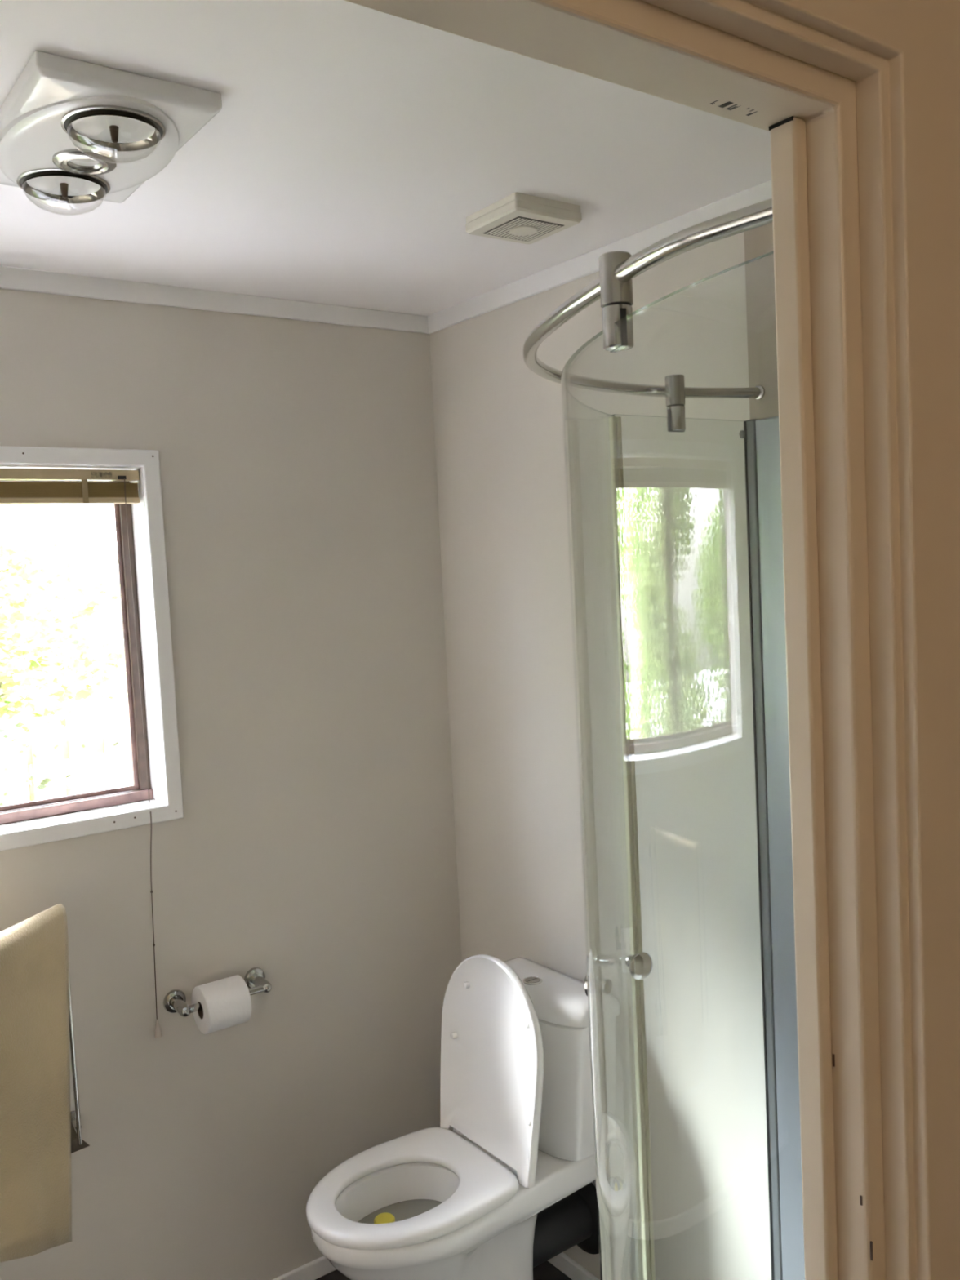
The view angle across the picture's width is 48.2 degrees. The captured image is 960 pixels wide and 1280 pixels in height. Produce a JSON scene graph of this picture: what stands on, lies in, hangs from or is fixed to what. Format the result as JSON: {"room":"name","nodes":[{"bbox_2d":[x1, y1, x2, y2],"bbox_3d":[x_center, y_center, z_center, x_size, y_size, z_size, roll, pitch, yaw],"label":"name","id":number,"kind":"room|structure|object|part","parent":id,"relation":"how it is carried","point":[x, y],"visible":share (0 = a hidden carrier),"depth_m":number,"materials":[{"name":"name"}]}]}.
{"room":"bathroom","nodes":[
{"label":"bathroom","id":0,"kind":"room"},
{"bbox_2d":[0,288,462,1279],"bbox_3d":[-1.014,0.540,2.284,2.510,2.800,0.130,-6,5,-36],"label":"wall","id":1,"kind":"structure","parent":0,"point":[313,847],"depth_m":2.56,"materials":[{"name":"paint"}]},
{"bbox_2d":[0,903,89,1262],"bbox_3d":[-0.901,0.896,2.081,0.065,0.669,0.472,-2,4,15],"label":"towel","id":2,"kind":"object","parent":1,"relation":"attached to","point":[38,1139],"visible":1,"depth_m":2.11,"materials":[{"name":"beige fabric"}]},
{"bbox_2d":[68,966,82,1144],"bbox_3d":[-0.910,0.830,2.093,0.053,0.506,0.446,-2,4,9],"label":"towel rail","id":3,"kind":"object","parent":1,"relation":"attached to","point":[75,1115],"visible":0.3,"depth_m":2.27,"materials":[{"name":"silver metal"}]},
{"bbox_3d":[-0.878,1.033,2.314,0.034,0.034,0.007,-6,5,-36],"label":"wall plate","id":4,"kind":"part","parent":3,"relation":"part of","materials":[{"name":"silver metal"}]},
{"bbox_2d":[0,445,183,851],"bbox_3d":[-1.215,0.037,2.112,1.197,0.827,0.146,-6,5,-36],"label":"window","id":5,"kind":"structure","parent":1,"relation":"in","point":[22,824],"depth_m":2.40,"materials":[{"name":"white paint"}]},
{"bbox_3d":[-1.013,0.013,2.309,0.516,0.709,0.007,-6,5,-36],"label":"sash","id":6,"kind":"part","parent":5,"relation":"part of","materials":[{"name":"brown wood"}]},
{"bbox_3d":[-1.243,0.035,2.151,1.125,0.755,0.040,-6,5,-36],"label":"frame","id":7,"kind":"part","parent":5,"relation":"part of","materials":[{"name":"brown wood"}]},
{"bbox_3d":[-1.210,0.400,2.155,1.125,0.024,0.010,-6,5,-36],"label":"rail","id":8,"kind":"part","parent":5,"relation":"part of","materials":[{"name":"brown wood"}]},
{"bbox_2d":[0,468,161,1038],"bbox_3d":[-1.172,0.300,2.093,1.114,1.269,0.062,-6,5,-36],"label":"blind","id":9,"kind":"object","parent":5,"relation":"attached to","point":[84,492],"visible":1,"depth_m":2.30,"materials":[{"name":"beige"}]},
{"bbox_3d":[-1.209,-0.267,2.068,1.110,0.014,0.030,-6,5,-36],"label":"rail","id":10,"kind":"part","parent":9,"relation":"part of","materials":[{"name":"beige"}]},
{"bbox_3d":[-0.745,0.253,2.387,0.022,1.218,0.025,-2,4,10],"label":"pull cord","id":11,"kind":"part","parent":9,"relation":"part of","materials":[{"name":"white fabric"}]},
{"bbox_2d":[0,266,431,333],"bbox_3d":[-1.035,-0.732,2.142,2.250,0.044,0.012,-6,5,-36],"label":"trim","id":12,"kind":"structure","parent":1,"relation":"attached to","point":[11,277],"depth_m":2.43,"materials":[{"name":"white paint"}]},
{"bbox_2d":[163,967,271,1017],"bbox_3d":[-0.594,0.815,2.470,0.248,0.052,0.080,-6,5,-36],"label":"toilet roll holder","id":13,"kind":"object","parent":1,"relation":"attached to","point":[175,1000],"visible":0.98,"depth_m":2.44,"materials":[{"name":"silver metal"}]},
{"bbox_3d":[-0.670,0.824,2.409,0.026,0.029,0.071,-6,5,-36],"label":"arm","id":14,"kind":"part","parent":13,"relation":"part of","materials":[{"name":"silver metal"}]},
{"bbox_3d":[-0.512,0.808,2.524,0.026,0.029,0.071,-6,5,-36],"label":"arm","id":15,"kind":"part","parent":13,"relation":"part of","materials":[{"name":"silver metal"}]},
{"bbox_2d":[191,974,251,1034],"bbox_3d":[-0.587,0.827,2.438,0.101,0.106,0.106,-6,5,-36],"label":"toilet roll","id":16,"kind":"object","parent":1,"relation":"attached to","point":[226,1002],"visible":0.97,"depth_m":2.40,"materials":[{"name":"white paper"}]},
{"bbox_2d":[272,1255,336,1279],"bbox_3d":[-0.920,1.615,2.298,2.250,0.045,0.012,-6,5,-36],"label":"baseboard","id":17,"kind":"structure","parent":1,"relation":"attached to","point":[322,1266],"depth_m":2.66,"materials":[{"name":"white paint"}]},
{"bbox_2d":[0,0,771,315],"bbox_3d":[-0.473,-0.780,1.365,2.250,0.100,1.926,-6,5,-36],"label":"ceiling","id":18,"kind":"structure","parent":0,"point":[348,153],"depth_m":1.73,"materials":[{"name":"white paint"}]},
{"bbox_2d":[0,50,222,215],"bbox_3d":[-0.569,-0.698,1.558,0.242,0.078,0.417,-6,5,-36],"label":"heater","id":19,"kind":"object","parent":18,"relation":"attached to","point":[72,131],"visible":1,"depth_m":1.47,"materials":[{"name":"white plastic"}]},
{"bbox_2d":[16,168,110,194],"bbox_3d":[-0.642,-0.707,1.657,0.135,0.013,0.135,-6,5,-36],"label":"socket","id":20,"kind":"object","parent":19,"relation":"attached to","point":[32,180],"depth_m":1.65,"materials":[{"name":"grey metal"}]},
{"bbox_3d":[-0.642,-0.710,1.657,0.121,0.032,0.121,-6,5,-36],"label":"heat bulb","id":21,"kind":"part","parent":19,"relation":"part of","materials":[{"name":"beige mirror"}]},
{"bbox_3d":[-0.642,-0.704,1.657,0.015,0.044,0.015,-6,5,-36],"label":"filament stem","id":22,"kind":"part","parent":19,"relation":"part of","materials":[{"name":"brown metal"}]},
{"bbox_2d":[52,148,116,175],"bbox_3d":[-0.578,-0.700,1.570,0.088,0.014,0.088,-6,5,-36],"label":"spotlight","id":23,"kind":"object","parent":19,"relation":"on","point":[65,162],"depth_m":1.57,"materials":[{"name":"silver metal"}]},
{"bbox_2d":[61,104,165,141],"bbox_3d":[-0.498,-0.701,1.460,0.135,0.013,0.135,-6,5,-36],"label":"socket","id":24,"kind":"object","parent":19,"relation":"attached to","point":[79,122],"depth_m":1.45,"materials":[{"name":"grey metal"}]},
{"bbox_3d":[-0.498,-0.704,1.460,0.121,0.032,0.121,-6,5,-36],"label":"heat bulb","id":25,"kind":"part","parent":19,"relation":"part of","materials":[{"name":"beige mirror"}]},
{"bbox_3d":[-0.498,-0.698,1.461,0.015,0.044,0.015,-6,5,-36],"label":"filament stem","id":26,"kind":"part","parent":19,"relation":"part of","materials":[{"name":"brown metal"}]},
{"bbox_2d":[465,192,582,244],"bbox_3d":[0.081,-0.782,2.010,0.158,0.036,0.158,-6,5,-36],"label":"exhaust fan","id":27,"kind":"object","parent":18,"relation":"attached to","point":[517,217],"visible":1,"depth_m":1.97,"materials":[{"name":"beige plastic"}]},
{"bbox_2d":[483,216,564,241],"bbox_3d":[0.081,-0.769,2.010,0.108,0.003,0.108,-6,5,-36],"label":"grille","id":28,"kind":"object","parent":27,"relation":"attached to","point":[516,228],"depth_m":2.00,"materials":[{"name":"beige plastic"}]},
{"bbox_2d":[315,1260,572,1279],"bbox_3d":[-0.342,1.691,1.517,2.250,0.060,1.958,-6,5,-36],"label":"floor","id":29,"kind":"structure","parent":0,"point":[545,1270],"depth_m":2.66,"materials":[{"name":"tile"}]},
{"bbox_2d":[306,954,619,1279],"bbox_3d":[-0.048,1.153,2.356,0.704,0.873,0.360,-6,5,-36],"label":"toilet","id":30,"kind":"object","parent":29,"relation":"on","point":[504,1187],"visible":0.97,"depth_m":2.36,"materials":[{"name":"white ceramic"}]},
{"bbox_2d":[373,1212,395,1223],"bbox_3d":[-0.205,1.248,2.308,0.045,0.014,0.045,-6,5,-36],"label":"block","id":31,"kind":"object","parent":30,"relation":"on","point":[383,1218],"visible":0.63,"depth_m":2.31,"materials":[{"name":"yellow"}]},
{"bbox_3d":[-0.162,1.161,2.273,0.420,0.024,0.356,-6,5,-36],"label":"seat","id":32,"kind":"part","parent":30,"relation":"part of","materials":[{"name":"white plastic"}]},
{"bbox_3d":[0.022,0.932,2.402,0.075,0.445,0.358,-6,5,-36],"label":"lid","id":33,"kind":"part","parent":30,"relation":"part of","materials":[{"name":"white plastic"}]},
{"bbox_3d":[0.143,0.810,2.485,0.172,0.052,0.360,-6,5,-36],"label":"cistern lid","id":34,"kind":"part","parent":30,"relation":"part of","materials":[{"name":"white ceramic"}]},
{"bbox_2d":[592,1179,615,1266],"bbox_3d":[0.279,1.339,2.452,0.042,0.240,0.092,-3,4,-5],"label":"supply hose","id":35,"kind":"object","parent":30,"relation":"attached to","point":[612,1227],"visible":0.19,"depth_m":2.41,"materials":[{"name":"grey metal"}]},
{"bbox_3d":[0.481,1.556,1.526,0.889,0.128,0.881,-6,5,-36],"label":"shower tray","id":36,"kind":"object","parent":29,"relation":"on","visible":0},
{"bbox_2d":[523,198,804,1279],"bbox_3d":[0.300,0.536,1.459,0.422,1.927,1.244,-2,4,9],"label":"shower frame","id":37,"kind":"object","parent":36,"relation":"on","point":[617,269],"visible":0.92,"depth_m":1.88,"materials":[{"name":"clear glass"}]},
{"bbox_3d":[0.188,0.552,1.719,0.047,0.048,0.041,-6,5,-36],"label":"door knob","id":38,"kind":"part","parent":37,"relation":"part of","materials":[{"name":"silver metal"}]},
{"bbox_3d":[0.263,0.543,1.798,0.046,0.046,0.039,-6,5,-36],"label":"door knob","id":39,"kind":"part","parent":37,"relation":"part of","materials":[{"name":"silver metal"}]},
{"bbox_3d":[0.247,-0.403,1.414,0.398,0.020,1.185,-2,4,7],"label":"rail","id":40,"kind":"part","parent":37,"relation":"part of","materials":[{"name":"silver metal"}]},
{"bbox_3d":[0.406,0.535,1.947,0.333,1.855,0.018,-6,5,-36],"label":"fixed pane","id":41,"kind":"part","parent":37,"relation":"part of","materials":[{"name":"glass"}]},
{"bbox_2d":[429,231,771,1279],"bbox_3d":[1.046,0.492,1.479,0.130,2.800,3.600,-6,5,-36],"label":"wall","id":42,"kind":"structure","parent":0,"point":[499,431],"depth_m":2.32,"materials":[{"name":"paint"}]},
{"bbox_2d":[547,1252,599,1279],"bbox_3d":[0.286,1.540,2.540,0.012,0.045,1.018,-6,5,-36],"label":"baseboard","id":43,"kind":"structure","parent":42,"relation":"attached to","point":[572,1269],"depth_m":2.62,"materials":[{"name":"white paint"}]},
{"bbox_2d":[427,180,772,333],"bbox_3d":[0.433,-0.797,2.025,0.012,0.044,1.910,-6,5,-36],"label":"trim","id":44,"kind":"structure","parent":42,"relation":"attached to","point":[587,264],"depth_m":2.31,"materials":[{"name":"white paint"}]},
{"bbox_2d":[743,222,778,419],"bbox_3d":[0.797,0.347,1.685,0.006,2.228,0.876,-6,5,-36],"label":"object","id":45,"kind":"structure","parent":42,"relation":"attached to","point":[759,273],"depth_m":1.95,"materials":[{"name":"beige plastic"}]},
{"bbox_3d":[0.172,0.489,0.651,2.250,2.400,0.052,-6,5,-36],"label":"wall","id":46,"kind":"structure","parent":0,"visible":0},
{"bbox_2d":[344,0,959,1279],"bbox_3d":[-0.064,0.662,0.480,0.976,2.102,0.087,-6,5,-36],"label":"door frame","id":47,"kind":"structure","parent":46,"relation":"in","point":[858,101],"depth_m":0.66,"materials":[{"name":"beige paint"}]},
{"bbox_3d":[-0.046,0.663,0.456,0.976,2.102,0.026,-6,5,-36],"label":"architrave","id":48,"kind":"part","parent":47,"relation":"part of","materials":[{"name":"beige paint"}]},
{"label":"outside","id":49,"kind":"structure","parent":0,"visible":0},
{"bbox_2d":[24,711,106,790],"bbox_3d":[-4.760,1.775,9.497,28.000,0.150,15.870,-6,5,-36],"label":"ground","id":50,"kind":"structure","parent":49,"point":[100,758],"depth_m":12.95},
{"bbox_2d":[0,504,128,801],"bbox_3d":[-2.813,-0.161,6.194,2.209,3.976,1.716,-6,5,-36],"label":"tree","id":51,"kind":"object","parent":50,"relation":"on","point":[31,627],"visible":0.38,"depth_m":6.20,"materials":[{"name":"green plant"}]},
{"bbox_2d":[0,700,133,805],"bbox_3d":[-0.552,0.949,5.450,3.850,1.619,0.070,-6,5,-36],"label":"fence","id":52,"kind":"object","parent":50,"relation":"on","point":[80,723],"visible":0.05,"depth_m":4.53,"materials":[{"name":"white wood"}]},
{"bbox_3d":[-0.591,0.350,5.422,3.850,0.080,0.040,-6,5,-36],"label":"fence rail","id":53,"kind":"part","parent":52,"relation":"part of","materials":[{"name":"white wood"}]},
{"bbox_2d":[0,573,131,806],"bbox_3d":[-1.657,0.434,4.506,0.967,1.435,0.085,-6,5,-36],"label":"climbing plant","id":54,"kind":"object","parent":52,"relation":"attached to","point":[45,781],"visible":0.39,"depth_m":4.42,"materials":[{"name":"green plant"}]}
]}

